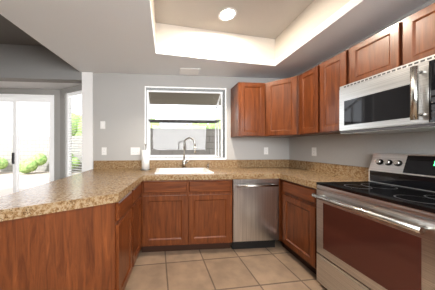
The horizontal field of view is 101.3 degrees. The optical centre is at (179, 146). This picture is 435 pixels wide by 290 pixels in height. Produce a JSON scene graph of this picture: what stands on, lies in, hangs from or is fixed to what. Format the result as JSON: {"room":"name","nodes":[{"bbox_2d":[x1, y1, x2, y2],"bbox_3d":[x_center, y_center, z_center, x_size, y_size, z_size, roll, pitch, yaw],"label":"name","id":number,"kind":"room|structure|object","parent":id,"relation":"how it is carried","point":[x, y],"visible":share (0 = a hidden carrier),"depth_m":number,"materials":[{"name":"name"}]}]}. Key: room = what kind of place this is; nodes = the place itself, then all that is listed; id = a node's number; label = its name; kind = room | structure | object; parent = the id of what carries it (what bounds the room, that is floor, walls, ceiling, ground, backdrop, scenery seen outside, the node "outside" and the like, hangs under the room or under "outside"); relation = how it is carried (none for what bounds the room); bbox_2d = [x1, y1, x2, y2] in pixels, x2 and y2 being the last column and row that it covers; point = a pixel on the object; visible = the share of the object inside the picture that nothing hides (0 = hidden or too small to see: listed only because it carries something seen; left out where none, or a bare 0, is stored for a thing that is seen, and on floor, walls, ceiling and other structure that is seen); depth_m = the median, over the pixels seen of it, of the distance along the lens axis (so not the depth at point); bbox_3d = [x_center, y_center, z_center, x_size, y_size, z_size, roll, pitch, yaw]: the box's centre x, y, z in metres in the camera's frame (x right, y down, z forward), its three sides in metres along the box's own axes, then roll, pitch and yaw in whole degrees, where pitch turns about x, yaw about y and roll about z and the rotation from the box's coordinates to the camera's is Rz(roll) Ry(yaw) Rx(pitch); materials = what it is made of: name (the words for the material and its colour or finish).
{"room":"kitchen","nodes":[
{"label":"kitchen","id":0,"kind":"room"},
{"bbox_2d":[0,88,59,180],"bbox_3d":[-4.183,0.085,3.056,4.140,2.430,0.150,0,0,-5],"label":"wall","id":1,"kind":"structure","parent":0,"point":[55,93],"depth_m":3.13,"materials":[{"name":"paint"}]},
{"bbox_2d":[0,94,53,195],"bbox_3d":[-2.945,0.180,3.129,1.378,2.239,0.100,0,0,-5],"label":"sliding door","id":2,"kind":"structure","parent":1,"relation":"in","point":[15,99],"depth_m":3.15,"materials":[{"name":"white plastic"}]},
{"bbox_2d":[0,81,81,89],"bbox_3d":[-3.885,-1.080,2.904,4.710,0.100,0.500,0,0,-5],"label":"ceiling","id":3,"kind":"structure","parent":0,"point":[29,85],"depth_m":2.93,"materials":[{"name":"paint"}]},
{"bbox_2d":[60,85,81,178],"bbox_3d":[-1.832,0.085,3.055,0.753,2.430,0.120,0,0,25],"label":"wall","id":4,"kind":"structure","parent":0,"point":[63,132],"depth_m":3.11,"materials":[{"name":"paint"}]},
{"bbox_2d":[67,90,81,176],"bbox_3d":[-1.792,-0.075,3.036,0.461,1.748,0.060,0,0,25],"label":"window","id":5,"kind":"structure","parent":4,"relation":"in","point":[69,138],"depth_m":3.10,"materials":[{"name":"white plastic"}]},
{"bbox_2d":[0,44,288,168],"bbox_3d":[-2.110,-0.165,2.718,8.220,2.930,0.150,0,0,-5],"label":"wall","id":6,"kind":"structure","parent":0,"point":[119,104],"depth_m":2.74,"materials":[{"name":"paint"}]},
{"bbox_2d":[82,72,92,171],"bbox_3d":[-1.431,0.075,2.766,0.160,2.450,0.160,0,0,-5],"label":"trim","id":7,"kind":"structure","parent":6,"relation":"attached to","point":[87,121],"depth_m":2.69,"materials":[{"name":"white paint"}]},
{"bbox_2d":[100,121,104,128],"bbox_3d":[-1.196,-0.341,2.707,0.072,0.118,0.013,0,0,-4],"label":"light switch","id":8,"kind":"object","parent":6,"relation":"attached to","point":[102,123],"depth_m":2.71,"materials":[{"name":"white plastic"}]},
{"bbox_2d":[102,147,106,154],"bbox_3d":[-1.177,0.066,2.712,0.072,0.118,0.007,0,0,-4],"label":"outlet","id":9,"kind":"object","parent":6,"relation":"attached to","point":[104,149],"depth_m":2.71,"materials":[{"name":"white plastic"}]},
{"bbox_2d":[131,147,139,154],"bbox_3d":[-0.703,0.066,2.749,0.142,0.118,0.007,0,0,-4],"label":"outlet","id":10,"kind":"object","parent":6,"relation":"attached to","point":[135,150],"depth_m":2.75,"materials":[{"name":"white plastic"}]},
{"bbox_2d":[149,92,220,105],"bbox_3d":[1.447,-1.340,4.237,6.450,0.140,2.280,0,0,-5],"label":"roof","id":11,"kind":"structure","parent":6,"relation":"attached to","point":[194,99],"depth_m":4.58,"materials":[{"name":"paint"}]},
{"bbox_2d":[145,86,225,159],"bbox_3d":[0.080,-0.377,3.065,1.316,1.163,0.522,0,0,-5],"label":"window","id":12,"kind":"structure","parent":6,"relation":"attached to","point":[148,89],"depth_m":2.99,"materials":[{"name":"white plastic"}]},
{"bbox_2d":[231,76,310,137],"bbox_3d":[1.361,-0.555,2.609,1.013,0.790,0.608,0,0,-5],"label":"upper cabinet","id":13,"kind":"object","parent":6,"relation":"attached to","point":[269,109],"depth_m":2.55,"materials":[{"name":"brown wood"}]},
{"bbox_2d":[0,0,430,78],"bbox_3d":[-1.982,-1.415,0.145,8.070,0.530,5.000,0,0,-5],"label":"ceiling","id":14,"kind":"structure","parent":0,"point":[105,36],"depth_m":1.87,"materials":[{"name":"paint"}]},
{"bbox_2d":[179,68,199,74],"bbox_3d":[0.142,-1.146,2.659,0.300,0.008,0.200,0,0,-5],"label":"ceiling vent","id":15,"kind":"object","parent":14,"relation":"in","point":[189,71],"visible":1,"depth_m":2.65,"materials":[{"name":"white metal"}]},
{"bbox_2d":[151,0,349,59],"bbox_3d":[0.602,-1.420,1.336,1.770,0.380,2.270,0,0,-5],"label":"ceiling tray","id":16,"kind":"object","parent":14,"relation":"attached to","point":[269,29],"visible":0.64,"depth_m":2.15,"materials":[{"name":"paint"}]},
{"bbox_2d":[218,7,236,20],"bbox_3d":[0.544,-1.523,2.009,0.210,0.014,0.210,0,0,-5],"label":"recessed light","id":17,"kind":"object","parent":16,"relation":"attached to","point":[227,14],"visible":0.98,"depth_m":2.00,"materials":[{"name":"white"}]},
{"bbox_2d":[124,240,326,289],"bbox_3d":[-2.002,1.340,0.394,8.370,0.080,5.800,0,0,-5],"label":"floor","id":18,"kind":"structure","parent":0,"point":[278,266],"depth_m":1.83,"materials":[{"name":"tile"}]},
{"bbox_2d":[0,183,141,289],"bbox_3d":[-0.832,0.850,1.804,0.802,0.901,1.868,0,0,-5],"label":"base cabinet","id":19,"kind":"object","parent":18,"relation":"on","point":[98,247],"visible":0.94,"depth_m":1.14,"materials":[{"name":"brown wood"}]},
{"bbox_2d":[0,175,143,221],"bbox_3d":[-0.806,0.366,1.421,0.837,0.062,1.200,0,0,-4],"label":"countertop","id":20,"kind":"structure","parent":19,"relation":"on","point":[106,182],"depth_m":1.23,"materials":[{"name":"stone"}]},
{"bbox_2d":[141,179,231,251],"bbox_3d":[0.067,0.850,2.462,1.120,0.901,0.698,0,0,-5],"label":"base cabinet","id":21,"kind":"object","parent":18,"relation":"on","point":[178,215],"visible":0.9,"depth_m":2.12,"materials":[{"name":"brown wood"}]},
{"bbox_2d":[75,159,318,180],"bbox_3d":[0.286,0.303,2.469,3.178,0.187,0.718,0,0,-4],"label":"countertop","id":22,"kind":"structure","parent":21,"relation":"on","point":[222,169],"depth_m":2.68,"materials":[{"name":"stone"}]},
{"bbox_2d":[140,144,150,170],"bbox_3d":[-0.501,0.143,2.549,0.156,0.382,0.156,0,0,-5],"label":"paper towel holder","id":23,"kind":"object","parent":22,"relation":"on","point":[145,160],"visible":1,"depth_m":2.50,"materials":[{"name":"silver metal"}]},
{"bbox_2d":[155,168,213,173],"bbox_3d":[0.040,0.421,2.426,0.744,0.207,0.500,0,0,-5],"label":"sink","id":24,"kind":"object","parent":22,"relation":"in","point":[181,170],"visible":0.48,"depth_m":2.61,"materials":[{"name":"white ceramic"}]},
{"bbox_2d":[183,137,195,167],"bbox_3d":[0.143,0.093,2.723,0.220,0.483,0.066,0,0,15],"label":"faucet","id":25,"kind":"object","parent":22,"relation":"on","point":[185,162],"visible":0.98,"depth_m":2.72,"materials":[{"name":"silver metal"}]},
{"bbox_2d":[232,179,278,248],"bbox_3d":[0.931,0.851,2.443,0.588,0.899,0.636,0,0,-5],"label":"dishwasher","id":26,"kind":"object","parent":18,"relation":"on","point":[255,213],"visible":0.9,"depth_m":2.18,"materials":[{"name":"metal"}]},
{"bbox_2d":[278,179,316,274],"bbox_3d":[1.568,0.850,2.307,0.648,0.901,1.242,0,0,-5],"label":"base cabinet","id":27,"kind":"object","parent":18,"relation":"on","point":[298,220],"visible":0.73,"depth_m":1.90,"materials":[{"name":"brown wood"}]},
{"bbox_2d":[280,163,368,188],"bbox_3d":[1.596,0.303,1.948,0.648,0.187,0.526,0,0,-4],"label":"countertop","id":28,"kind":"structure","parent":27,"relation":"on","point":[306,174],"depth_m":2.04,"materials":[{"name":"stone"}]},
{"bbox_2d":[312,153,434,289],"bbox_3d":[1.600,0.680,1.300,0.722,1.240,0.760,0,0,-5],"label":"range","id":29,"kind":"object","parent":18,"relation":"on","point":[376,231],"visible":1,"depth_m":1.28,"materials":[{"name":"metal"}]},
{"bbox_2d":[289,0,434,166],"bbox_3d":[2.121,-0.165,0.393,0.150,2.930,5.150,0,0,-5],"label":"wall","id":30,"kind":"structure","parent":0,"point":[359,150],"depth_m":1.89,"materials":[{"name":"paint"}]},
{"bbox_2d":[299,67,314,134],"bbox_3d":[1.738,-0.555,2.174,0.328,0.790,0.317,0,0,-5],"label":"upper cabinet","id":31,"kind":"object","parent":30,"relation":"attached to","point":[306,103],"depth_m":2.17,"materials":[{"name":"brown wood"}]},
{"bbox_2d":[312,147,315,155],"bbox_3d":[1.879,0.066,2.455,0.007,0.118,0.072,0,0,-4],"label":"outlet","id":32,"kind":"object","parent":30,"relation":"attached to","point":[313,148],"depth_m":2.45,"materials":[{"name":"white plastic"}]},
{"bbox_2d":[315,50,346,134],"bbox_3d":[1.763,-0.555,1.857,0.328,0.790,0.318,0,0,-5],"label":"upper cabinet","id":33,"kind":"object","parent":30,"relation":"attached to","point":[331,74],"depth_m":1.88,"materials":[{"name":"brown wood"}]},
{"bbox_2d":[347,24,394,83],"bbox_3d":[1.791,-0.765,1.505,0.328,0.371,0.380,0,0,-5],"label":"upper cabinet","id":34,"kind":"object","parent":30,"relation":"attached to","point":[374,55],"depth_m":1.49,"materials":[{"name":"brown wood"}]},
{"bbox_2d":[395,3,434,67],"bbox_3d":[1.821,-0.765,1.126,0.328,0.371,0.380,0,0,-5],"label":"upper cabinet","id":35,"kind":"object","parent":30,"relation":"attached to","point":[414,34],"depth_m":1.23,"materials":[{"name":"brown wood"}]},
{"bbox_2d":[339,54,434,133],"bbox_3d":[1.728,-0.350,1.310,0.485,0.450,0.758,0,0,-5],"label":"microwave","id":36,"kind":"object","parent":35,"relation":"attached to","point":[400,99],"visible":1,"depth_m":1.28,"materials":[{"name":"metal"}]},
{"label":"outside","id":37,"kind":"structure","parent":0,"visible":0},
{"bbox_2d":[0,171,81,196],"bbox_3d":[-5.779,1.360,16.071,41.000,0.080,27.050,0,0,-5],"label":"ground","id":38,"kind":"structure","parent":37,"point":[23,177],"depth_m":6.90,"materials":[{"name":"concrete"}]},
{"bbox_2d":[0,113,160,172],"bbox_3d":[-5.956,-0.850,12.705,9.028,4.340,9.147,0,0,-5],"label":"shrubs","id":39,"kind":"object","parent":38,"relation":"on","point":[31,165],"depth_m":8.70,"materials":[{"name":"green plant"}]},
{"bbox_2d":[0,128,220,171],"bbox_3d":[-5.106,0.360,7.523,41.000,1.920,4.600,0,0,-5],"label":"fence","id":40,"kind":"object","parent":38,"relation":"on","point":[206,141],"depth_m":5.69,"materials":[{"name":"white"}]},
{"bbox_2d":[176,118,220,128],"bbox_3d":[1.141,-0.023,7.995,3.074,2.686,2.102,0,0,-5],"label":"tree","id":41,"kind":"object","parent":38,"relation":"on","point":[204,126],"depth_m":7.12,"materials":[{"name":"green plant"}]}
]}

